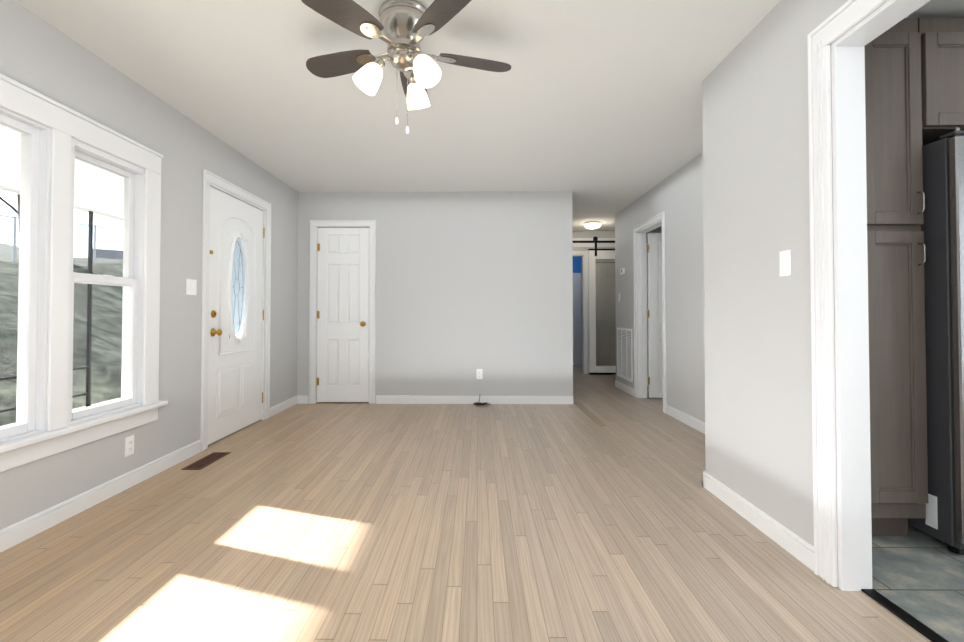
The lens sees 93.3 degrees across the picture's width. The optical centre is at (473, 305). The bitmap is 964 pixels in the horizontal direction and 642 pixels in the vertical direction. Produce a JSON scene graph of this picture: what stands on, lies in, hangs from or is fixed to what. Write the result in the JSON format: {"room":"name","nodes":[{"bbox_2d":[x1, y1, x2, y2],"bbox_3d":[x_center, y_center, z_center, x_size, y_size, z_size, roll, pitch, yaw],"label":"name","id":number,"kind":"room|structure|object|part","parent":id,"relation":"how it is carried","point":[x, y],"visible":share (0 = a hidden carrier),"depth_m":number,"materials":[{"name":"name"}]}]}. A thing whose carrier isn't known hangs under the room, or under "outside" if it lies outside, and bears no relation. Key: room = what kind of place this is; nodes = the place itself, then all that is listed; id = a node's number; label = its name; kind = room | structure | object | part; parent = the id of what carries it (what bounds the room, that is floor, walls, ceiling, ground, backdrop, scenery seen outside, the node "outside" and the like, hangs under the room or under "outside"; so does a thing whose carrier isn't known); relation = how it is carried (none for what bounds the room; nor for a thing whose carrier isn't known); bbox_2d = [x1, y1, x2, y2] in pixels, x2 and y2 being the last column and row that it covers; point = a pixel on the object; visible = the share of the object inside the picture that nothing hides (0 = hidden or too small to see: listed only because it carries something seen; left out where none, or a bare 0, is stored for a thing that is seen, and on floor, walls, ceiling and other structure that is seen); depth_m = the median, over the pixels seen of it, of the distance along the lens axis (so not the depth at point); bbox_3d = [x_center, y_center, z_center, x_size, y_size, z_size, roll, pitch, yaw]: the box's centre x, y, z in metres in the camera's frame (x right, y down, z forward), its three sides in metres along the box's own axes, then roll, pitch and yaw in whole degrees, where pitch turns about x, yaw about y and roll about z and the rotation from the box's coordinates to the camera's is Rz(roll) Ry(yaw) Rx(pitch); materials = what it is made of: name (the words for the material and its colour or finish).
{"room":"living room","nodes":[
{"label":"living room","id":0,"kind":"room"},
{"bbox_2d":[0,0,297,529],"bbox_3d":[-2.122,-0.131,3.200,0.150,2.440,9.500,0,-1,1],"label":"wall","id":1,"kind":"structure","parent":0,"point":[40,55],"depth_m":3.03,"materials":[{"name":"grey paint"}]},
{"bbox_2d":[0,73,167,472],"bbox_3d":[-2.105,-0.148,1.450,0.180,1.725,3.100,0,-1,1],"label":"window","id":2,"kind":"structure","parent":1,"relation":"in","point":[48,420],"depth_m":2.27,"materials":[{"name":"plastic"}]},
{"bbox_2d":[0,440,200,552],"bbox_3d":[-2.060,1.006,0.990,0.017,0.092,4.820,0,-1,1],"label":"baseboard","id":3,"kind":"structure","parent":1,"relation":"attached to","point":[20,531],"depth_m":2.41,"materials":[{"name":"white wood"}]},
{"bbox_2d":[125,435,133,456],"bbox_3d":[-2.047,0.836,2.713,0.009,0.114,0.070,0,-1,1],"label":"outlet","id":4,"kind":"object","parent":1,"relation":"attached to","point":[129,445],"visible":1,"depth_m":2.71,"materials":[{"name":"plastic"}]},
{"bbox_2d":[186,279,196,294],"bbox_3d":[-2.041,-0.135,3.299,0.010,0.114,0.116,0,-1,1],"label":"light switch","id":5,"kind":"object","parent":1,"relation":"attached to","point":[191,286],"visible":1,"depth_m":3.30,"materials":[{"name":"plastic"}]},
{"bbox_2d":[208,186,264,444],"bbox_3d":[-2.039,0.080,3.984,0.113,2.016,0.916,0,-1,1],"label":"front door","id":6,"kind":"structure","parent":1,"relation":"in","point":[235,358],"depth_m":3.91,"materials":[{"name":"white wood"}]},
{"bbox_3d":[-2.017,0.082,3.985,0.069,1.700,0.912,0,-1,1],"label":"front door hardware","id":7,"kind":"part","parent":6,"relation":"part of","materials":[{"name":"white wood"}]},
{"bbox_2d":[270,395,299,416],"bbox_3d":[-2.021,1.071,4.869,0.017,0.092,0.720,0,-1,1],"label":"baseboard","id":8,"kind":"structure","parent":1,"relation":"attached to","point":[282,406],"depth_m":4.86,"materials":[{"name":"white wood"}]},
{"bbox_2d":[297,191,572,403],"bbox_3d":[-0.441,-0.096,5.298,3.170,2.440,0.130,0,-1,1],"label":"wall","id":9,"kind":"structure","parent":0,"point":[468,284],"depth_m":5.23,"materials":[{"name":"grey paint"}]},
{"bbox_2d":[317,228,368,401],"bbox_3d":[-1.502,0.102,5.238,0.602,2.018,0.099,0,-1,1],"label":"closet door","id":10,"kind":"structure","parent":9,"relation":"in","point":[343,318],"depth_m":5.25,"materials":[{"name":"white wood"}]},
{"bbox_2d":[376,396,572,403],"bbox_3d":[0.016,1.077,5.202,2.255,0.092,0.014,0,-1,1],"label":"baseboard","id":11,"kind":"structure","parent":9,"relation":"attached to","point":[379,399],"depth_m":5.20,"materials":[{"name":"white wood"}]},
{"bbox_2d":[476,369,482,378],"bbox_3d":[0.073,0.783,5.209,0.070,0.114,0.009,0,-1,1],"label":"outlet","id":12,"kind":"object","parent":9,"relation":"attached to","point":[479,373],"visible":1,"depth_m":5.21,"materials":[{"name":"plastic"}]},
{"bbox_2d":[0,365,931,641],"bbox_3d":[1.220,1.130,3.830,6.820,0.060,10.870,0,-1,1],"label":"floor","id":13,"kind":"structure","parent":0,"point":[418,523],"depth_m":2.02,"materials":[{"name":"brown wood"}]},
{"bbox_2d":[181,452,230,469],"bbox_3d":[-1.867,1.086,3.192,0.130,0.005,0.370,0,-1,1],"label":"floor vent","id":14,"kind":"object","parent":13,"relation":"in","point":[203,462],"visible":1,"depth_m":3.17,"materials":[{"name":"brown metal"}]},
{"bbox_2d":[473,394,489,404],"bbox_3d":[0.099,1.060,5.131,0.195,0.115,0.127,0,-1,1],"label":"coil","id":15,"kind":"object","parent":13,"relation":"on","point":[478,403],"visible":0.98,"depth_m":5.14,"materials":[{"name":"rubber"}]},
{"bbox_2d":[573,402,605,425],"bbox_3d":[1.194,1.114,4.731,0.080,0.002,1.130,0,-1,1],"label":"strip","id":16,"kind":"object","parent":13,"relation":"on","point":[590,415],"visible":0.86,"depth_m":4.65,"materials":[{"name":"brown wood"}]},
{"bbox_2d":[861,588,948,641],"bbox_3d":[1.466,1.052,1.204,0.050,0.007,1.020,0,-1,1],"label":"trim","id":17,"kind":"structure","parent":13,"relation":"on","point":[910,620],"depth_m":1.54,"materials":[{"name":"black metal"}]},
{"bbox_2d":[15,0,963,230],"bbox_3d":[1.220,-1.400,3.873,6.820,0.120,10.870,0,-1,1],"label":"ceiling","id":18,"kind":"structure","parent":0,"point":[594,107],"depth_m":2.84,"materials":[{"name":"white paint"}]},
{"bbox_2d":[301,0,510,133],"bbox_3d":[-0.322,-1.077,2.172,1.024,0.583,0.981,0,-1,1],"label":"ceiling fan","id":19,"kind":"object","parent":18,"relation":"hanging from","point":[405,27],"visible":1,"depth_m":2.06,"materials":[{"name":"silver metal"}]},
{"bbox_3d":[-0.323,-1.237,2.131,0.237,0.264,0.237,0,-1,1],"label":"motor","id":20,"kind":"part","parent":19,"relation":"part of","materials":[{"name":"silver metal"}]},
{"bbox_2d":[584,221,614,228],"bbox_3d":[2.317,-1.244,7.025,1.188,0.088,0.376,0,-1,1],"label":"light","id":21,"kind":"object","parent":18,"relation":"attached to","point":[593,225],"visible":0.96,"depth_m":6.99,"materials":[{"name":"glass"}]},
{"bbox_2d":[573,257,581,364],"bbox_3d":[2.084,-0.030,9.217,2.300,2.440,0.120,0,-1,1],"label":"wall","id":22,"kind":"structure","parent":0,"point":[576,310],"depth_m":9.14,"materials":[{"name":"paint"}]},
{"bbox_2d":[572,231,614,360],"bbox_3d":[2.865,-0.053,7.825,3.610,2.440,0.150,0,-1,1],"label":"wall","id":23,"kind":"structure","parent":0,"point":[592,234],"depth_m":7.78,"materials":[{"name":"grey paint"}]},
{"bbox_2d":[573,236,595,242],"bbox_3d":[2.064,-1.122,7.736,1.770,0.105,0.040,0,-1,1],"label":"barn door rail","id":24,"kind":"object","parent":23,"relation":"attached to","point":[595,236],"depth_m":7.74,"materials":[{"name":"black metal"}]},
{"bbox_2d":[588,237,615,374],"bbox_3d":[2.368,0.007,7.693,0.820,2.305,0.045,0,-1,1],"label":"barn door","id":25,"kind":"structure","parent":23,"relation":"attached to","point":[602,311],"depth_m":7.69,"materials":[{"name":"white wood"}]},
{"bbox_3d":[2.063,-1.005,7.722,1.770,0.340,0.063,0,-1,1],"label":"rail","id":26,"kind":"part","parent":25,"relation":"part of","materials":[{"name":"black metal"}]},
{"bbox_3d":[2.368,0.112,7.694,0.820,2.095,0.039,0,-1,1],"label":"panel","id":27,"kind":"part","parent":25,"relation":"part of","materials":[{"name":"white wood"}]},
{"bbox_2d":[646,226,661,242],"bbox_3d":[2.545,-0.077,6.408,0.820,2.440,0.110,0,-1,1],"label":"wall","id":28,"kind":"structure","parent":0,"point":[658,230],"depth_m":6.37,"materials":[{"name":"grey paint"}]},
{"bbox_2d":[646,243,648,385],"bbox_3d":[2.541,0.124,6.464,0.740,2.015,0.099,0,-1,1],"label":"bedroom door","id":29,"kind":"structure","parent":28,"relation":"in","point":[647,311],"depth_m":6.42,"materials":[{"name":"white wood"}]},
{"bbox_2d":[615,152,704,422],"bbox_3d":[2.062,-0.108,4.598,0.110,2.440,3.740,0,-1,1],"label":"wall","id":30,"kind":"structure","parent":0,"point":[677,196],"depth_m":4.44,"materials":[{"name":"grey paint"}]},
{"bbox_2d":[620,268,624,274],"bbox_3d":[2.010,-0.462,6.125,0.026,0.090,0.124,0,-1,1],"label":"thermostat","id":31,"kind":"object","parent":30,"relation":"attached to","point":[622,271],"visible":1,"depth_m":6.08,"materials":[{"name":"plastic"}]},
{"bbox_2d":[615,380,633,395],"bbox_3d":[2.015,1.091,6.042,0.014,0.092,0.815,0,-1,1],"label":"baseboard","id":32,"kind":"structure","parent":30,"relation":"attached to","point":[627,389],"depth_m":6.03,"materials":[{"name":"white wood"}]},
{"bbox_2d":[617,327,632,382],"bbox_3d":[2.017,0.637,6.064,0.011,0.680,0.615,0,-1,1],"label":"air vent","id":33,"kind":"object","parent":30,"relation":"in","point":[624,356],"visible":1,"depth_m":6.04,"materials":[{"name":"plastic"}]},
{"bbox_2d":[648,233,662,397],"bbox_3d":[2.509,0.113,5.507,0.769,2.005,0.099,0,-1,1],"label":"hall door","id":34,"kind":"structure","parent":30,"relation":"in","point":[655,369],"depth_m":5.53,"materials":[{"name":"white wood"}]},
{"bbox_2d":[665,404,704,433],"bbox_3d":[1.992,1.052,3.711,0.014,0.092,2.005,0,-1,1],"label":"baseboard","id":35,"kind":"structure","parent":30,"relation":"attached to","point":[685,418],"depth_m":4.25,"materials":[{"name":"white wood"}]},
{"bbox_2d":[702,72,714,477],"bbox_3d":[2.928,-0.140,2.664,3.080,2.440,0.110,0,-1,1],"label":"wall","id":36,"kind":"structure","parent":0,"point":[708,279],"depth_m":2.68,"materials":[{"name":"grey paint"}]},
{"bbox_2d":[712,0,888,564],"bbox_3d":[1.421,-0.176,0.520,0.110,2.440,4.210,0,-1,1],"label":"wall","id":37,"kind":"structure","parent":0,"point":[762,333],"depth_m":2.14,"materials":[{"name":"grey paint"}]},
{"bbox_2d":[702,471,813,570],"bbox_3d":[1.377,1.027,2.270,0.014,0.092,0.919,0,-1,1],"label":"baseboard","id":38,"kind":"structure","parent":37,"relation":"attached to","point":[793,544],"depth_m":2.14,"materials":[{"name":"white wood"}]},
{"bbox_2d":[779,249,790,276],"bbox_3d":[1.376,-0.187,2.009,0.010,0.114,0.070,0,-1,1],"label":"light switch","id":39,"kind":"object","parent":37,"relation":"attached to","point":[785,262],"visible":1,"depth_m":2.00,"materials":[{"name":"plastic"}]},
{"bbox_2d":[872,525,963,641],"bbox_3d":[3.022,1.074,0.538,3.150,0.060,4.320,0,-1,1],"label":"floor","id":40,"kind":"structure","parent":0,"point":[917,574],"depth_m":1.77,"materials":[{"name":"tile"}]},
{"bbox_2d":[864,18,927,535],"bbox_3d":[1.774,-0.119,2.311,0.520,2.385,0.608,0,-1,1],"label":"pantry cabinet","id":41,"kind":"object","parent":40,"relation":"on","point":[896,248],"visible":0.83,"depth_m":2.04,"materials":[{"name":"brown wood"}]},
{"bbox_2d":[908,128,963,553],"bbox_3d":[2.508,0.157,2.220,0.910,1.830,0.737,0,-1,1],"label":"fridge","id":42,"kind":"object","parent":40,"relation":"on","point":[942,227],"visible":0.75,"depth_m":1.98,"materials":[{"name":"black metal"}]},
{"bbox_2d":[918,17,963,145],"bbox_3d":[2.502,-1.056,2.320,0.924,0.510,0.608,0,-1,1],"label":"upper cabinet","id":43,"kind":"object","parent":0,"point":[942,68],"visible":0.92,"depth_m":2.06,"materials":[{"name":"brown wood"}]},
{"label":"outside","id":44,"kind":"structure","parent":0,"visible":0},
{"bbox_2d":[0,243,240,425],"bbox_3d":[-51.926,-6.376,30.511,100.000,16.748,140.000,0,-1,1],"label":"ground","id":45,"kind":"structure","parent":44,"point":[97,333],"depth_m":8.77,"materials":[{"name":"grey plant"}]},
{"bbox_2d":[0,197,17,213],"bbox_3d":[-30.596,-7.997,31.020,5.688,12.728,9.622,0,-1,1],"label":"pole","id":46,"kind":"object","parent":45,"relation":"on","point":[10,206],"depth_m":30.07,"materials":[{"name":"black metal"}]},
{"bbox_2d":[17,194,19,226],"bbox_3d":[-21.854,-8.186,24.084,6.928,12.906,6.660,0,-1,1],"label":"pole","id":47,"kind":"object","parent":45,"relation":"on","point":[18,201],"depth_m":23.62,"materials":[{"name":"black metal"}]},
{"bbox_2d":[0,215,122,263],"bbox_3d":[-12.496,-1.939,16.337,0.060,2.516,28.660,0,-1,1],"label":"fence","id":48,"kind":"object","parent":45,"relation":"on","point":[14,241],"depth_m":14.57,"materials":[{"name":"grey wood"}]},
{"bbox_2d":[93,249,122,259],"bbox_3d":[-62.254,-7.318,80.640,8.600,5.000,6.600,1,-1,-34],"label":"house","id":49,"kind":"structure","parent":45,"relation":"on","point":[111,256],"depth_m":78.48,"materials":[{"name":"grey"}]},
{"bbox_3d":[1.212,-0.133,3.092,6.820,2.440,9.350,0,-1,1],"label":"wall","id":50,"kind":"structure","parent":0,"visible":0},
{"bbox_2d":[200,0,929,590],"bbox_3d":[0.374,-0.053,4.277,5.120,2.320,7.296,0,-1,1],"label":"door frame","id":51,"kind":"structure","parent":50,"relation":"attached to","point":[838,274],"depth_m":1.74,"materials":[{"name":"white wood"}]},
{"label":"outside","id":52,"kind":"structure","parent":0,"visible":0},
{"bbox_2d":[0,398,120,426],"bbox_3d":[-3.345,1.240,2.389,2.280,0.270,12.000,0,-1,1],"label":"floor","id":53,"kind":"structure","parent":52,"point":[79,408],"depth_m":5.20,"materials":[{"name":"concrete"}]},
{"bbox_2d":[0,211,92,412],"bbox_3d":[-4.428,-0.008,2.821,0.030,2.240,10.830,0,-1,1],"label":"porch railing","id":54,"kind":"object","parent":53,"relation":"on","point":[89,318],"depth_m":5.21,"materials":[{"name":"grey wood"}]},
{"bbox_2d":[0,164,241,241],"bbox_3d":[-4.420,-1.229,2.442,0.170,0.190,12.000,0,-1,1],"label":"beam","id":55,"kind":"structure","parent":54,"relation":"on","point":[7,173],"depth_m":5.08,"materials":[{"name":"paint"}]},
{"bbox_2d":[0,125,123,201],"bbox_3d":[-3.395,-1.414,2.434,2.380,0.180,12.000,0,-1,1],"label":"porch roof","id":56,"kind":"structure","parent":55,"relation":"on","point":[13,161],"depth_m":4.41,"materials":[{"name":"paint"}]}
]}

